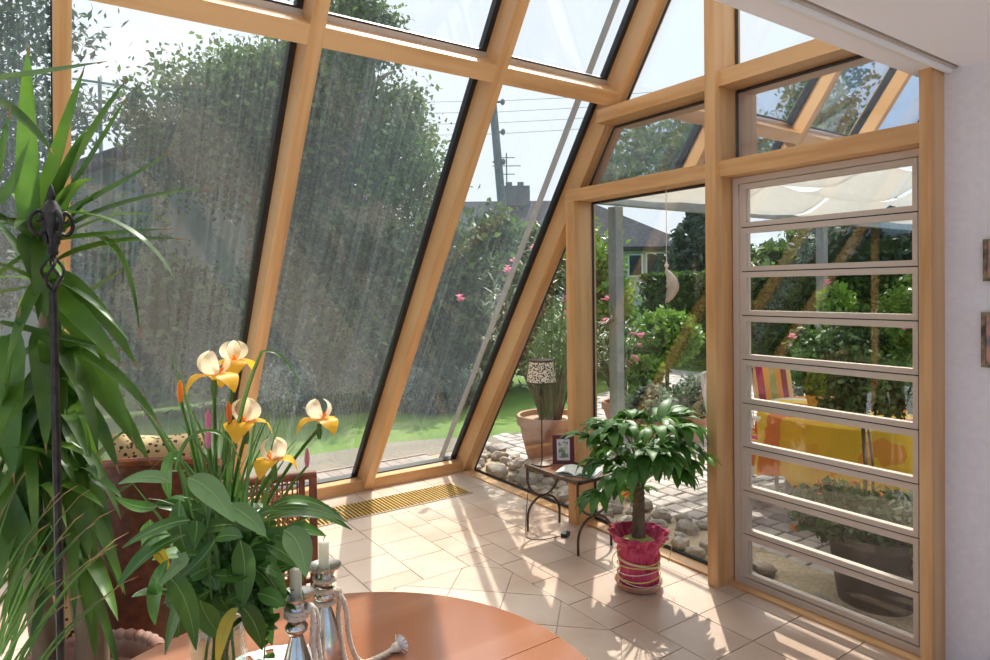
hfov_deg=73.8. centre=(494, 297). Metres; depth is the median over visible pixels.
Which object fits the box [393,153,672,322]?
house
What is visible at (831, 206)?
sail
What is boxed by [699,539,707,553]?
pebble
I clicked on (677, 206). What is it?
beam
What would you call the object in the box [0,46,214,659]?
yucca plant
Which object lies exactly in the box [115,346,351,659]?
potted plant
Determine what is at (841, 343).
bush
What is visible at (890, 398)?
standard tree
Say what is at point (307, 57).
trim
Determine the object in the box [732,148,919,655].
window
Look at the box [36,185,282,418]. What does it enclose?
bush
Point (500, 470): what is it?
pebble
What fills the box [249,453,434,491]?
deck
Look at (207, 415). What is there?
bud
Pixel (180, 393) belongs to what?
bud
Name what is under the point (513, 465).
pebble
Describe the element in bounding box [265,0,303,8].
window
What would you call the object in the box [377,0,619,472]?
window
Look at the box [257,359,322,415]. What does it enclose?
shrub
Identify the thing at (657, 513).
pebble
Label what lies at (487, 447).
pebble
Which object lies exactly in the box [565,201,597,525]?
trim
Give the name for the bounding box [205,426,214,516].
bud
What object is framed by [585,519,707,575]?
trim
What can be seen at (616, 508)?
pebble
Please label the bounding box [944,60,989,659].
wall
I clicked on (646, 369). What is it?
potted plant
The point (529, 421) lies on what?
pot
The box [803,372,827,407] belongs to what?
herb pot
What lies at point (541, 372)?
table lamp
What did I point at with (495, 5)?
window
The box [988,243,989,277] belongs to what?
print
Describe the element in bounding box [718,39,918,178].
window
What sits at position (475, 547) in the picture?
floor
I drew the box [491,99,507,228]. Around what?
utility pole
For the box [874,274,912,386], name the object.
rose bush
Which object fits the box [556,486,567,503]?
pebble
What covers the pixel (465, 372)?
shrub
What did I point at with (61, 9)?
trim
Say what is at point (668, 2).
window
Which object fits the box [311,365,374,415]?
shrub
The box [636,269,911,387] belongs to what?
clipped hedge
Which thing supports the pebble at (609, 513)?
on the rocks
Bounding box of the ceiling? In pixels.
[715,0,989,77]
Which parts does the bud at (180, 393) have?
stem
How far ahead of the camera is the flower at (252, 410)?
1.42 m
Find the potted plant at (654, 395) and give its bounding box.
[625,380,701,440]
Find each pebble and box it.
[478,458,484,466]
[480,453,487,461]
[482,450,491,457]
[485,444,490,451]
[486,463,508,478]
[490,444,506,453]
[491,451,508,460]
[499,457,511,465]
[507,460,521,470]
[508,474,517,481]
[510,454,519,459]
[515,457,524,464]
[515,468,525,473]
[515,471,538,486]
[522,463,534,471]
[524,485,538,492]
[538,474,543,481]
[538,489,550,497]
[539,485,552,492]
[541,477,553,485]
[555,480,566,488]
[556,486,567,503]
[598,508,613,518]
[603,516,616,522]
[608,503,623,514]
[609,495,622,504]
[619,515,632,521]
[625,507,632,515]
[630,498,652,510]
[645,515,650,522]
[649,519,668,528]
[650,509,671,522]
[655,505,667,511]
[670,536,689,550]
[674,519,699,534]
[674,531,686,537]
[675,513,691,521]
[685,546,705,558]
[695,521,707,529]
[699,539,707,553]
[752,561,777,576]
[782,582,798,589]
[811,592,831,602]
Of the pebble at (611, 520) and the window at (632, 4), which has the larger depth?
the pebble at (611, 520)
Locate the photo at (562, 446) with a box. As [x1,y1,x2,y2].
[558,442,567,457]
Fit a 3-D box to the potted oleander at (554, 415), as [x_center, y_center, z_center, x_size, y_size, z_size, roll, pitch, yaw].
[0.530,0.454,6.601,1.524,2.458,1.495,0,1,23]
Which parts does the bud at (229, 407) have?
stem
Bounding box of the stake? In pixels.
[27,184,74,659]
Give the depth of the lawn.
8.85 m
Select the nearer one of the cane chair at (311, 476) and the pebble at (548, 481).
the cane chair at (311, 476)
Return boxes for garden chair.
[700,371,778,491]
[751,366,797,490]
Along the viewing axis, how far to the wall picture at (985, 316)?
2.76 m
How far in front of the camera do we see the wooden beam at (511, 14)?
4.40 m
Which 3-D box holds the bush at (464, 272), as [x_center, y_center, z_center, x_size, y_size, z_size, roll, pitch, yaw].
[0.089,0.029,11.504,4.313,3.635,2.570,-1,1,-30]
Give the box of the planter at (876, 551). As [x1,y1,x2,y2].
[788,472,912,616]
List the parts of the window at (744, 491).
louvre sash, louvre sash, louvre sash, louvre sash, louvre sash, louvre sash, louvre sash, louvre sash, louvre sash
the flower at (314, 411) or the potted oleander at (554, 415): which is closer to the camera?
the flower at (314, 411)
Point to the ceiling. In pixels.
(957, 32)
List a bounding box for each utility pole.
[72,77,125,151]
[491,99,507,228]
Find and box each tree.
[0,0,159,334]
[101,7,394,394]
[216,0,486,328]
[559,399,722,594]
[653,212,705,272]
[751,237,801,264]
[751,257,774,265]
[774,228,815,259]
[783,197,911,285]
[811,349,912,489]
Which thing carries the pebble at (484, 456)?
on the rocks
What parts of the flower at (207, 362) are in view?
stem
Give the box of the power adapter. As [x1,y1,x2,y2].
[561,530,569,537]
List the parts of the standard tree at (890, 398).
crown, stem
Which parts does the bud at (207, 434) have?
stem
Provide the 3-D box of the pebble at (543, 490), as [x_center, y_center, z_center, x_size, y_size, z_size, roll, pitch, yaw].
[0.403,1.653,5.521,0.107,0.085,0.123,0,1,24]
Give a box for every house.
[0,142,404,384]
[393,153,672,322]
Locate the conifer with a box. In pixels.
[408,355,471,414]
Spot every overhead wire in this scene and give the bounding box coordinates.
[72,81,650,101]
[79,118,574,133]
[88,95,584,112]
[88,107,579,122]
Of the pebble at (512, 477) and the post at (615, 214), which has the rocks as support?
the pebble at (512, 477)
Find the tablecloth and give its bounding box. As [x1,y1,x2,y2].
[752,396,912,495]
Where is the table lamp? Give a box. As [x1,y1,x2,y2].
[526,358,555,466]
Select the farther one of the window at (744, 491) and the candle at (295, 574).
the window at (744, 491)
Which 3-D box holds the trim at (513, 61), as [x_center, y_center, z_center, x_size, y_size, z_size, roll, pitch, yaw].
[0.376,-1.463,4.259,0.913,0.060,0.061,-1,1,-35]
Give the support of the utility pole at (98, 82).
on the lawn
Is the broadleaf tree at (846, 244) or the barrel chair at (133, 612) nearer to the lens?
the barrel chair at (133, 612)
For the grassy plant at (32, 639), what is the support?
on the stool
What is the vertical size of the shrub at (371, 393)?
0.572 m
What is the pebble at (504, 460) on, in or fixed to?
on the rocks
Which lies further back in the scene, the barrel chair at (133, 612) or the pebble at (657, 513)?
the pebble at (657, 513)
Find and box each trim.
[52,0,71,333]
[231,0,330,475]
[235,0,302,15]
[248,477,362,504]
[327,15,486,56]
[372,459,462,488]
[456,0,670,470]
[463,469,568,516]
[510,58,606,84]
[565,164,704,202]
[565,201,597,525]
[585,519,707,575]
[727,579,919,659]
[767,0,953,73]
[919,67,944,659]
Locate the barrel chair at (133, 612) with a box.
[97,455,221,640]
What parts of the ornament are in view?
cord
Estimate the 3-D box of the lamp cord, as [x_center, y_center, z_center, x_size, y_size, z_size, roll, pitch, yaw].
[0.308,1.396,4.481,0.256,0.477,0.131,0,1,28]
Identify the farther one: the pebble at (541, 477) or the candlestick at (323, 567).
the pebble at (541, 477)
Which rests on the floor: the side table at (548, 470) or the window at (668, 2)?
the side table at (548, 470)
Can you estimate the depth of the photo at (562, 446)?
4.59 m
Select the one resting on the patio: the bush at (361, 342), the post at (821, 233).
the post at (821, 233)
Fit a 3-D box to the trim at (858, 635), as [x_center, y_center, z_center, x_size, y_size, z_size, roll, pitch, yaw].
[1.664,1.628,3.365,0.130,0.012,1.018,-1,1,-35]
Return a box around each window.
[49,0,52,144]
[89,0,309,470]
[248,22,496,496]
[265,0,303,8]
[328,0,501,51]
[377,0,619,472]
[474,246,567,507]
[512,0,638,79]
[589,75,704,185]
[591,184,707,564]
[626,0,670,100]
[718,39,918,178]
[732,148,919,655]
[735,8,737,64]
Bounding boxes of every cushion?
[112,433,204,458]
[752,428,757,442]
[753,366,793,399]
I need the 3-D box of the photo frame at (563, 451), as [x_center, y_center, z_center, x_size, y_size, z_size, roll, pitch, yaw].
[0.476,1.062,4.591,0.150,0.200,0.050,-1,1,3]
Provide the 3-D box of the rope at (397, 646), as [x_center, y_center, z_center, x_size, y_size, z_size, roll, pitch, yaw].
[-0.335,0.805,1.668,0.251,0.256,0.076,-1,1,-31]
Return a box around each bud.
[177,380,198,472]
[205,409,211,463]
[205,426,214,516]
[223,401,231,486]
[227,448,309,655]
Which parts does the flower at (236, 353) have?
stem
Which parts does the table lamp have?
shade trim, shade trim, lamp shade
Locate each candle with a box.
[290,567,301,597]
[318,539,328,568]
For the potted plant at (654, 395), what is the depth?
7.40 m
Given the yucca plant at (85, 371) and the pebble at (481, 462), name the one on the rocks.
the pebble at (481, 462)
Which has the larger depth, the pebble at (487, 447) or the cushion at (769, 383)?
the pebble at (487, 447)
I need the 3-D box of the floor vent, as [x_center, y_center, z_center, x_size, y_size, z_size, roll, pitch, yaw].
[-1.077,1.638,5.060,1.932,0.008,0.344,-1,1,-35]
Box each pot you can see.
[516,409,567,461]
[601,398,629,420]
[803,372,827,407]
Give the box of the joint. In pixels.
[508,389,829,565]
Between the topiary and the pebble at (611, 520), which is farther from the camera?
the topiary
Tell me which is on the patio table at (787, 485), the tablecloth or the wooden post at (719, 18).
the tablecloth
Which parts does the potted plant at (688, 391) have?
pot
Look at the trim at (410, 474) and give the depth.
5.88 m
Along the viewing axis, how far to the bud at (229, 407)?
1.40 m
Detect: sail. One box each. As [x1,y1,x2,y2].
[629,174,857,203]
[750,168,911,214]
[795,191,911,216]
[891,220,911,223]
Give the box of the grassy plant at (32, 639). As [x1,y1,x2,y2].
[0,472,136,659]
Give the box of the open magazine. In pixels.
[555,464,602,478]
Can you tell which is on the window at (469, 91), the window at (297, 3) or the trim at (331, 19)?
the trim at (331, 19)
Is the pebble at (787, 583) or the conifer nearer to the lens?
the pebble at (787, 583)
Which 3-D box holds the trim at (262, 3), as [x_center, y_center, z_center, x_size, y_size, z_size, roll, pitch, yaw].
[-1.379,-1.425,3.044,0.979,0.060,0.061,-1,1,-35]
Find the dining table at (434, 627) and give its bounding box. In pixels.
[130,592,587,659]
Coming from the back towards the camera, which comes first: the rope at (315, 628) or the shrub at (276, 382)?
the shrub at (276, 382)
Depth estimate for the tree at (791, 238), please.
33.71 m
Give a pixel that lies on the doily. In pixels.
(279, 650)
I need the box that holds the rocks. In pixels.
[430,452,912,633]
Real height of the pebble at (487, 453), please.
0.087 m
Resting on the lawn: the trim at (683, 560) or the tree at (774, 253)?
the tree at (774, 253)
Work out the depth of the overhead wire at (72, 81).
19.90 m
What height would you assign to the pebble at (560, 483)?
0.082 m
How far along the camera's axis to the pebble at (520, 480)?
5.79 m
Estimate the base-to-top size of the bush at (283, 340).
2.370 m
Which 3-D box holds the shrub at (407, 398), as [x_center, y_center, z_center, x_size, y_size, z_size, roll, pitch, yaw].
[-1.306,1.383,9.737,0.929,0.842,0.887,-1,1,-35]
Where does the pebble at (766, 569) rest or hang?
on the rocks
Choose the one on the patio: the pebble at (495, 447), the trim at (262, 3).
the pebble at (495, 447)
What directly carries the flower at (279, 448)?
in the glass vase
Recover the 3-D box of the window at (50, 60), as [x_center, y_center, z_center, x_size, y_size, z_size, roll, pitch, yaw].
[-2.818,0.123,3.316,0.998,2.993,2.071,-1,1,-35]
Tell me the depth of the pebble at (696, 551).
4.24 m
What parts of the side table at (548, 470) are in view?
leg, frame, leg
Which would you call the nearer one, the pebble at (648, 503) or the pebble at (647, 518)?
the pebble at (647, 518)
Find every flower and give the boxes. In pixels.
[186,350,238,472]
[218,340,254,659]
[223,398,271,502]
[253,437,297,502]
[266,399,337,505]
[456,294,464,300]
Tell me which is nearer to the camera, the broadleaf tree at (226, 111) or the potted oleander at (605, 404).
the potted oleander at (605, 404)
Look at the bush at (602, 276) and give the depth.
13.04 m
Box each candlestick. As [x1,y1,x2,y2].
[284,567,314,659]
[308,536,341,659]
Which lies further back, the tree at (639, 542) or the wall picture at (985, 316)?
the tree at (639, 542)
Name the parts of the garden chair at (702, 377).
post, frame, arm, leg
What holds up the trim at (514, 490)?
on the floor
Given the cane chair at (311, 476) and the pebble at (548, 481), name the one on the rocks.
the pebble at (548, 481)
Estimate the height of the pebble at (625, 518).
0.110 m
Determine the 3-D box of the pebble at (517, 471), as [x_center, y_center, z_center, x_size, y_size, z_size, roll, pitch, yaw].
[0.253,1.645,6.193,0.111,0.087,0.120,0,1,43]
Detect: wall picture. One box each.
[981,312,989,367]
[983,239,989,280]
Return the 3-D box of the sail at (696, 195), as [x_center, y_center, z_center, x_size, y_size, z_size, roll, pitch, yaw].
[3.237,-1.130,4.576,1.354,0.437,5.850,-1,1,-35]
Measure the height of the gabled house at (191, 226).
5.320 m
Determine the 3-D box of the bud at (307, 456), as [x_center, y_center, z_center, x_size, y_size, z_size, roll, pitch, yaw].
[-0.533,0.634,1.533,0.207,0.561,0.012,-1,1,-8]
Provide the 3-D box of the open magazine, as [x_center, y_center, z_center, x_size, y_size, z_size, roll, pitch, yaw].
[0.560,1.150,4.369,0.270,0.025,0.191,0,1,25]
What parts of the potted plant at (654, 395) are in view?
pot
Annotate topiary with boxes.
[627,303,705,397]
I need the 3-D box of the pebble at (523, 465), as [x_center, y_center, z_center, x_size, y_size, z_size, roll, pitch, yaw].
[0.338,1.636,6.326,0.169,0.098,0.120,-1,1,-4]
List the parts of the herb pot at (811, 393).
pot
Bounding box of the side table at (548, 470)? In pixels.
[525,458,612,555]
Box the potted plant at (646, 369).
[624,352,671,399]
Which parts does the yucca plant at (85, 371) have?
pot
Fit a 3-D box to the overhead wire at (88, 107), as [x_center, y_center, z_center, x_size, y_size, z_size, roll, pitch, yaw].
[-0.303,-6.384,20.725,33.481,2.166,1.213,0,1,13]
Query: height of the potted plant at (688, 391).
0.798 m
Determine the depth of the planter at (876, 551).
3.53 m
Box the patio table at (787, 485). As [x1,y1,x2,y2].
[783,478,790,494]
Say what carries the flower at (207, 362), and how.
in the glass vase
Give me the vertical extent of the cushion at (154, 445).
0.469 m
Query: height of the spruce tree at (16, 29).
8.182 m
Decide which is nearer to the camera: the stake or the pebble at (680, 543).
the stake
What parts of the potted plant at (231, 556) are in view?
ivy stem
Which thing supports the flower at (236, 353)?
in the glass vase
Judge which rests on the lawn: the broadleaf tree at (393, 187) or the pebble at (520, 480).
the broadleaf tree at (393, 187)
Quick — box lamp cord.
[525,464,560,539]
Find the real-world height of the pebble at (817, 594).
0.083 m
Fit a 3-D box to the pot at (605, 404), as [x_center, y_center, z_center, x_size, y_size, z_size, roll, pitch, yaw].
[1.587,1.469,8.171,0.530,0.360,0.530,-1,1,-35]
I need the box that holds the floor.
[0,469,904,659]
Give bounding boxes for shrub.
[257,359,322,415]
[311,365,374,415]
[364,378,403,409]
[377,362,426,412]
[457,366,482,406]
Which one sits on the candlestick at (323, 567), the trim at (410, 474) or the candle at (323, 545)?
the candle at (323, 545)
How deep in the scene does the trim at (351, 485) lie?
5.45 m
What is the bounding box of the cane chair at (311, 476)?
[194,470,317,596]
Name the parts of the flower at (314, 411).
stem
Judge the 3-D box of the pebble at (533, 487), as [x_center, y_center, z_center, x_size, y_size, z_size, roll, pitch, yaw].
[0.313,1.653,5.626,0.141,0.090,0.107,0,1,34]
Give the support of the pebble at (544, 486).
on the rocks
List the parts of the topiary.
stem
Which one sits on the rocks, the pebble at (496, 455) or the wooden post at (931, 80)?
the pebble at (496, 455)
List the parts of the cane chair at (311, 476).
rail, rail, post, post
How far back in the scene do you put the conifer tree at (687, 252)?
16.36 m
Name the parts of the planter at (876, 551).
flower, flower, pot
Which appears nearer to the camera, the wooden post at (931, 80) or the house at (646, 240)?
the wooden post at (931, 80)
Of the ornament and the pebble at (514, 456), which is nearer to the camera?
the ornament
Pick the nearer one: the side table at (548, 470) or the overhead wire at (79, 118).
the side table at (548, 470)
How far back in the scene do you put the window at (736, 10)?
3.75 m
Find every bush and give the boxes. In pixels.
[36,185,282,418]
[165,274,359,413]
[295,255,472,407]
[373,192,602,389]
[565,213,645,373]
[780,279,911,396]
[807,280,869,347]
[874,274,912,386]
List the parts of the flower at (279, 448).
stem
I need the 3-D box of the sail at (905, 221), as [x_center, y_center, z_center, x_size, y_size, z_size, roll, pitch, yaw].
[6.866,-1.207,7.089,1.424,0.437,5.850,-1,1,-35]
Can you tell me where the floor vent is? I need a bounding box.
[274,483,472,526]
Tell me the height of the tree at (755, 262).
2.968 m
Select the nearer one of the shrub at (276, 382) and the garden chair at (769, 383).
the garden chair at (769, 383)
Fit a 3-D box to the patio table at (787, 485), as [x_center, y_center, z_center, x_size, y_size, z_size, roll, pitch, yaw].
[2.929,1.284,5.296,1.470,0.723,1.470,-1,1,-35]
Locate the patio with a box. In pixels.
[486,369,833,574]
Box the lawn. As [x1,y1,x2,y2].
[0,354,792,473]
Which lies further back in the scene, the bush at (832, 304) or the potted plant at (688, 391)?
the bush at (832, 304)
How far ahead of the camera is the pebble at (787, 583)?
3.74 m
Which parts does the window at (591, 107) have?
awning rail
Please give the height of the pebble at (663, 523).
0.097 m
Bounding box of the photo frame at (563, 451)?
[552,435,573,464]
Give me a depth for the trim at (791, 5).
2.40 m
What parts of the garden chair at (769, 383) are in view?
frame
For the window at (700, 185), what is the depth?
4.75 m
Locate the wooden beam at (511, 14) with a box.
[357,0,529,490]
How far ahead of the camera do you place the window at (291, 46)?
3.17 m
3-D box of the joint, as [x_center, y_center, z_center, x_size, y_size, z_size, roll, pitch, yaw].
[4.643,1.656,5.947,7.655,0.040,12.475,-1,1,-35]
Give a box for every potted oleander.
[456,220,625,461]
[596,296,656,420]
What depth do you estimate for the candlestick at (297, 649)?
1.46 m
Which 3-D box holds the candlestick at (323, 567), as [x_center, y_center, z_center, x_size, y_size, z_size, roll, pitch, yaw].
[-0.420,0.759,1.625,0.110,0.340,0.110,-1,1,-35]
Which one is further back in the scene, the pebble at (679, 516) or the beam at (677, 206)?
the beam at (677, 206)
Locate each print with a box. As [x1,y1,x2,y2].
[986,316,989,363]
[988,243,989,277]
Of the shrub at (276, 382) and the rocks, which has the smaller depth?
the rocks
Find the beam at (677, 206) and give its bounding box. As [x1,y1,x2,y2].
[597,199,911,230]
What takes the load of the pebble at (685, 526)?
on the rocks
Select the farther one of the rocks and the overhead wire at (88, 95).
the overhead wire at (88, 95)
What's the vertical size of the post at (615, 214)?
2.620 m
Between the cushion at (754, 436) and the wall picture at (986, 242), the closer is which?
the wall picture at (986, 242)
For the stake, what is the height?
1.995 m
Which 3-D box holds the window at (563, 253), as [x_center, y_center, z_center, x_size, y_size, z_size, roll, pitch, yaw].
[0.232,0.459,5.478,0.022,2.303,1.540,-1,1,-35]
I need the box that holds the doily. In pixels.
[236,644,307,659]
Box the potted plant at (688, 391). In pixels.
[667,372,706,440]
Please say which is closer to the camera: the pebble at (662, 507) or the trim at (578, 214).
the trim at (578, 214)
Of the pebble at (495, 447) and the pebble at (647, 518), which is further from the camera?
the pebble at (495, 447)
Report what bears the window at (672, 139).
attached to the trim at (691, 175)
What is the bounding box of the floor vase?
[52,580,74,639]
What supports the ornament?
hanging from the trim at (691, 175)
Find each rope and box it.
[283,601,322,659]
[311,571,407,659]
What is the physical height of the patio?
0.028 m
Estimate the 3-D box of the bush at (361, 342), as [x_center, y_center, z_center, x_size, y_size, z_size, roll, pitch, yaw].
[-1.510,0.663,10.513,3.264,2.691,1.610,-1,1,-39]
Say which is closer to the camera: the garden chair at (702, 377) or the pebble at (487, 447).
the garden chair at (702, 377)
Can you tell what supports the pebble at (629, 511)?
on the rocks
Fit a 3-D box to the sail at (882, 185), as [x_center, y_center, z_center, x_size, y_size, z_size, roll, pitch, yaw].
[4.408,-1.170,5.387,1.404,0.486,5.850,-1,1,-35]
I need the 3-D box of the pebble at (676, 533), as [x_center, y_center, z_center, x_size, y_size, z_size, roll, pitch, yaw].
[1.291,1.662,4.575,0.094,0.068,0.087,0,1,18]
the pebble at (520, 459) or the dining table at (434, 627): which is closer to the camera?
the dining table at (434, 627)
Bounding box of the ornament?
[664,209,678,302]
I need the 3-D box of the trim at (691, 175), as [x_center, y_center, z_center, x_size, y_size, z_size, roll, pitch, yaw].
[0.935,-0.726,4.303,0.180,0.086,1.242,-1,1,-35]
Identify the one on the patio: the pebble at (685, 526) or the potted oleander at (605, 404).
the potted oleander at (605, 404)
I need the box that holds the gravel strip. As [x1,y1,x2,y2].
[43,436,507,510]
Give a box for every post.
[608,206,624,455]
[704,0,739,587]
[816,227,827,329]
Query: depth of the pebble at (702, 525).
4.74 m
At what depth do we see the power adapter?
4.48 m
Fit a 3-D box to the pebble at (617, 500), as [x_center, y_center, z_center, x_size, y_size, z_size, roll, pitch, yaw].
[0.965,1.643,5.294,0.118,0.106,0.164,-1,1,-8]
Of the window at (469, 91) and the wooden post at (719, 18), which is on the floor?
the wooden post at (719, 18)
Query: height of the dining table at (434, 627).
0.746 m
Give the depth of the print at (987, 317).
2.75 m
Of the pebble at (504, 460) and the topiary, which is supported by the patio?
the topiary
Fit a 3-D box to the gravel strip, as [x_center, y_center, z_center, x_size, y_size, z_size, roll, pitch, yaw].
[-3.521,1.750,5.491,8.400,0.050,0.780,-1,1,-35]

